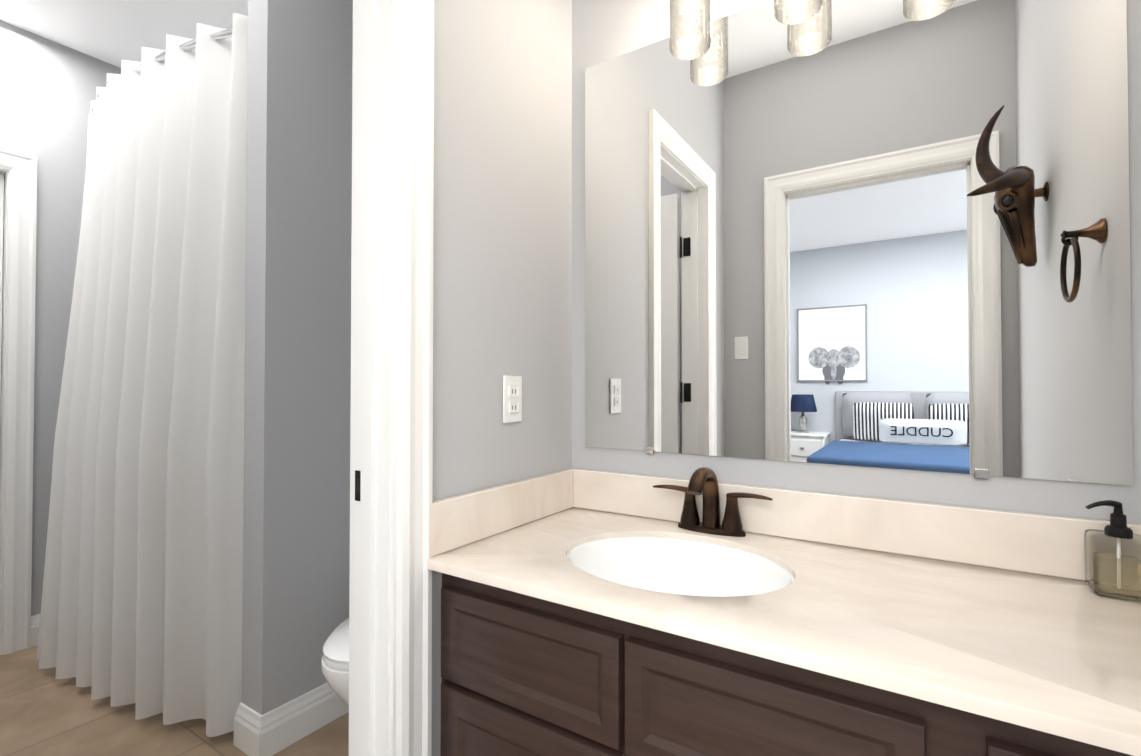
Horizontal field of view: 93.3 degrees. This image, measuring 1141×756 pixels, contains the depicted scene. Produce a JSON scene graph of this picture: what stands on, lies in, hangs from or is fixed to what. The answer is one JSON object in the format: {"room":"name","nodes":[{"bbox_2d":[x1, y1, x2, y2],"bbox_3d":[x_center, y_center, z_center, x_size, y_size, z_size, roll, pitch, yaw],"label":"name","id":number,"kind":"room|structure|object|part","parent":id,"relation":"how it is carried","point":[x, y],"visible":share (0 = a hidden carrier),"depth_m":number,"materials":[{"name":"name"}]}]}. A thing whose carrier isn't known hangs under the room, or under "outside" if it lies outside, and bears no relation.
{"room":"bathroom","nodes":[
{"label":"bathroom","id":0,"kind":"room"},
{"bbox_2d":[0,20,120,615],"bbox_3d":[-2.499,-0.181,2.503,0.115,2.800,1.750,-1,-1,33],"label":"wall","id":1,"kind":"structure","parent":0,"point":[55,84],"depth_m":2.51,"materials":[{"name":"grey paint"}]},
{"bbox_2d":[0,148,36,654],"bbox_3d":[-2.751,0.100,2.090,0.136,2.227,0.944,-1,-1,33],"label":"door frame","id":2,"kind":"structure","parent":1,"relation":"attached to","point":[21,168],"depth_m":2.41,"materials":[{"name":"white wood"}]},
{"bbox_2d":[31,614,39,646],"bbox_3d":[-2.389,1.152,2.533,0.017,0.135,0.218,-1,-1,33],"label":"baseboard","id":3,"kind":"structure","parent":1,"relation":"attached to","point":[35,621],"depth_m":2.45,"materials":[{"name":"white wood"}]},
{"bbox_2d":[37,13,247,736],"bbox_3d":[-1.764,-0.031,2.142,1.516,2.420,0.323,-1,-1,33],"label":"shower curtain","id":4,"kind":"object","parent":1,"relation":"attached to","point":[142,601],"visible":1,"depth_m":1.93,"materials":[{"name":"white fabric"}]},
{"bbox_3d":[-1.731,-1.206,2.209,1.516,0.025,0.149,-1,-1,33],"label":"rod","id":5,"kind":"part","parent":4,"relation":"part of","materials":[{"name":"silver metal"}]},
{"bbox_2d":[0,0,247,67],"bbox_3d":[-1.258,-1.657,-0.766,5.965,0.060,6.265,-1,-1,33],"label":"ceiling","id":6,"kind":"structure","parent":0,"point":[115,32],"depth_m":2.39,"materials":[{"name":"white paint"}]},
{"bbox_2d":[0,645,348,755],"bbox_3d":[-1.258,1.202,-0.806,5.965,0.060,6.265,-1,-1,33],"label":"floor","id":7,"kind":"structure","parent":0,"point":[44,712],"depth_m":1.86,"materials":[{"name":"tile"}]},
{"bbox_2d":[321,618,348,706],"bbox_3d":[-0.461,0.811,1.769,0.450,0.795,0.733,-1,-1,33],"label":"toilet","id":8,"kind":"object","parent":7,"relation":"on","point":[335,665],"visible":0.06,"depth_m":1.48,"materials":[{"name":"white ceramic"}]},
{"bbox_3d":[-0.496,1.002,1.713,0.376,0.412,0.605,-1,-1,33],"label":"bowl","id":9,"kind":"part","parent":8,"relation":"part of","materials":[{"name":"white ceramic"}]},
{"bbox_3d":[-0.497,0.786,1.714,0.385,0.018,0.587,-1,-1,33],"label":"seat","id":10,"kind":"part","parent":8,"relation":"part of","materials":[{"name":"white ceramic"}]},
{"bbox_3d":[-0.497,0.758,1.714,0.384,0.038,0.586,-1,-1,33],"label":"lid","id":11,"kind":"part","parent":8,"relation":"part of","materials":[{"name":"white ceramic"}]},
{"bbox_2d":[427,467,1140,755],"bbox_3d":[0.350,0.700,0.999,1.186,0.995,0.565,-1,-1,33],"label":"bathroom vanity","id":12,"kind":"object","parent":7,"relation":"on","point":[702,611],"visible":0.98,"depth_m":0.92,"materials":[{"name":"beige stone"}]},
{"bbox_3d":[-0.089,0.853,0.997,0.412,0.454,0.020,-1,-1,33],"label":"door","id":13,"kind":"part","parent":12,"relation":"part of","materials":[{"name":"brown wood"}]},
{"bbox_3d":[-0.089,0.521,1.002,0.412,0.183,0.020,-1,-1,33],"label":"drawer","id":14,"kind":"part","parent":12,"relation":"part of","materials":[{"name":"brown wood"}]},
{"bbox_2d":[567,537,793,596],"bbox_3d":[0.207,0.464,1.086,0.495,0.179,0.404,-1,-1,33],"label":"sink","id":15,"kind":"object","parent":12,"relation":"in","point":[643,566],"depth_m":1.22,"materials":[{"name":"white ceramic"}]},
{"bbox_2d":[653,467,772,536],"bbox_3d":[0.309,0.285,1.246,0.288,0.157,0.147,-1,-1,33],"label":"faucet","id":16,"kind":"object","parent":12,"relation":"on","point":[701,506],"depth_m":1.27,"materials":[{"name":"brown metal"}]},
{"bbox_3d":[0.265,0.518,0.774,0.410,0.183,0.020,-1,-1,33],"label":"drawer","id":17,"kind":"part","parent":12,"relation":"part of","materials":[{"name":"brown wood"}]},
{"bbox_3d":[0.597,0.515,0.560,0.260,0.183,0.020,-1,-1,33],"label":"drawer","id":18,"kind":"part","parent":12,"relation":"part of","materials":[{"name":"brown wood"}]},
{"bbox_2d":[1084,500,1140,601],"bbox_3d":[0.909,0.281,0.898,0.080,0.155,0.074,-1,-1,33],"label":"soap dispenser","id":19,"kind":"object","parent":12,"relation":"on","point":[1117,528],"visible":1,"depth_m":0.90,"materials":[{"name":"clear glass"}]},
{"bbox_2d":[242,0,352,714],"bbox_3d":[-0.845,-0.187,2.061,0.125,2.800,0.700,-1,-1,33],"label":"wall","id":20,"kind":"structure","parent":0,"point":[296,523],"depth_m":1.82,"materials":[{"name":"grey paint"}]},
{"bbox_2d":[241,683,348,755],"bbox_3d":[-0.810,1.144,1.985,0.039,0.135,0.674,-1,-1,33],"label":"baseboard","id":21,"kind":"structure","parent":20,"relation":"attached to","point":[278,729],"depth_m":1.78,"materials":[{"name":"white wood"}]},
{"bbox_2d":[432,0,571,755],"bbox_3d":[-0.134,-0.196,1.466,0.115,2.800,0.930,-1,-1,33],"label":"wall","id":22,"kind":"structure","parent":0,"point":[502,256],"depth_m":1.30,"materials":[{"name":"grey paint"}]},
{"bbox_2d":[503,376,521,422],"bbox_3d":[-0.142,0.052,1.333,0.008,0.116,0.072,-1,-1,33],"label":"outlet","id":23,"kind":"object","parent":22,"relation":"attached to","point":[512,399],"visible":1,"depth_m":1.33,"materials":[{"name":"white plastic"}]},
{"bbox_2d":[571,468,1140,585],"bbox_3d":[0.497,0.310,1.234,1.186,0.107,0.020,-1,-1,33],"label":"backsplash","id":24,"kind":"structure","parent":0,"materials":[{"name":"beige stone"}]},
{"bbox_2d":[572,0,1140,523],"bbox_3d":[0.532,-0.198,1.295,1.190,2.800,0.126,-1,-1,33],"label":"mirror","id":25,"kind":"object","parent":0,"point":[893,234],"depth_m":1.16,"materials":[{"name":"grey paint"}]},
{"bbox_2d":[669,0,710,59],"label":"sconce","id":26,"kind":"object","parent":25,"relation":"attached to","point":[691,18],"depth_m":1.28,"materials":[{"name":"beige glass"}]},
{"bbox_3d":[0.289,-0.898,1.306,0.098,0.200,0.098,-1,-1,33],"label":"glass","id":27,"kind":"part","parent":26,"relation":"part of","materials":[{"name":"glass"}]},
{"bbox_2d":[774,0,822,24],"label":"sconce","id":28,"kind":"object","parent":25,"relation":"attached to","point":[785,10],"depth_m":1.21,"materials":[{"name":"beige glass"}]},
{"bbox_3d":[0.495,-0.900,1.174,0.098,0.200,0.098,-1,-1,33],"label":"glass","id":29,"kind":"part","parent":28,"relation":"part of","materials":[{"name":"glass"}]},
{"bbox_3d":[-2.987,-0.192,1.746,0.115,2.800,0.050,-1,-1,33],"label":"wall","id":30,"kind":"structure","parent":0,"visible":0},
{"bbox_2d":[0,173,3,407],"bbox_3d":[-2.759,0.143,2.095,0.035,2.124,0.754,-1,-1,33],"label":"door","id":31,"kind":"structure","parent":30,"relation":"in","point":[1,215],"depth_m":2.41,"materials":[{"name":"white wood"}]},
{"bbox_3d":[-0.546,-1.280,0.842,0.115,0.650,0.590,-1,-1,33],"label":"wall","id":32,"kind":"structure","parent":0,"visible":0},
{"bbox_2d":[355,470,360,500],"bbox_3d":[-0.420,0.215,1.072,0.024,0.060,0.003,-1,-1,33],"label":"strike plate","id":33,"kind":"object","parent":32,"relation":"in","point":[357,483],"depth_m":1.07,"materials":[{"name":"black metal"}]},
{"bbox_2d":[359,0,377,755],"bbox_3d":[-0.395,0.131,1.053,0.032,2.135,0.010,-1,-1,33],"label":"door frame","id":34,"kind":"object","parent":32,"relation":"attached to","point":[368,400],"visible":1,"depth_m":1.05,"materials":[{"name":"white wood"}]},
{"bbox_2d":[349,0,433,755],"bbox_3d":[-0.546,0.082,0.823,0.157,2.227,0.744,-1,-1,33],"label":"door frame","id":35,"kind":"structure","parent":32,"relation":"attached to","point":[410,730],"depth_m":1.05,"materials":[{"name":"white wood"}]}
]}

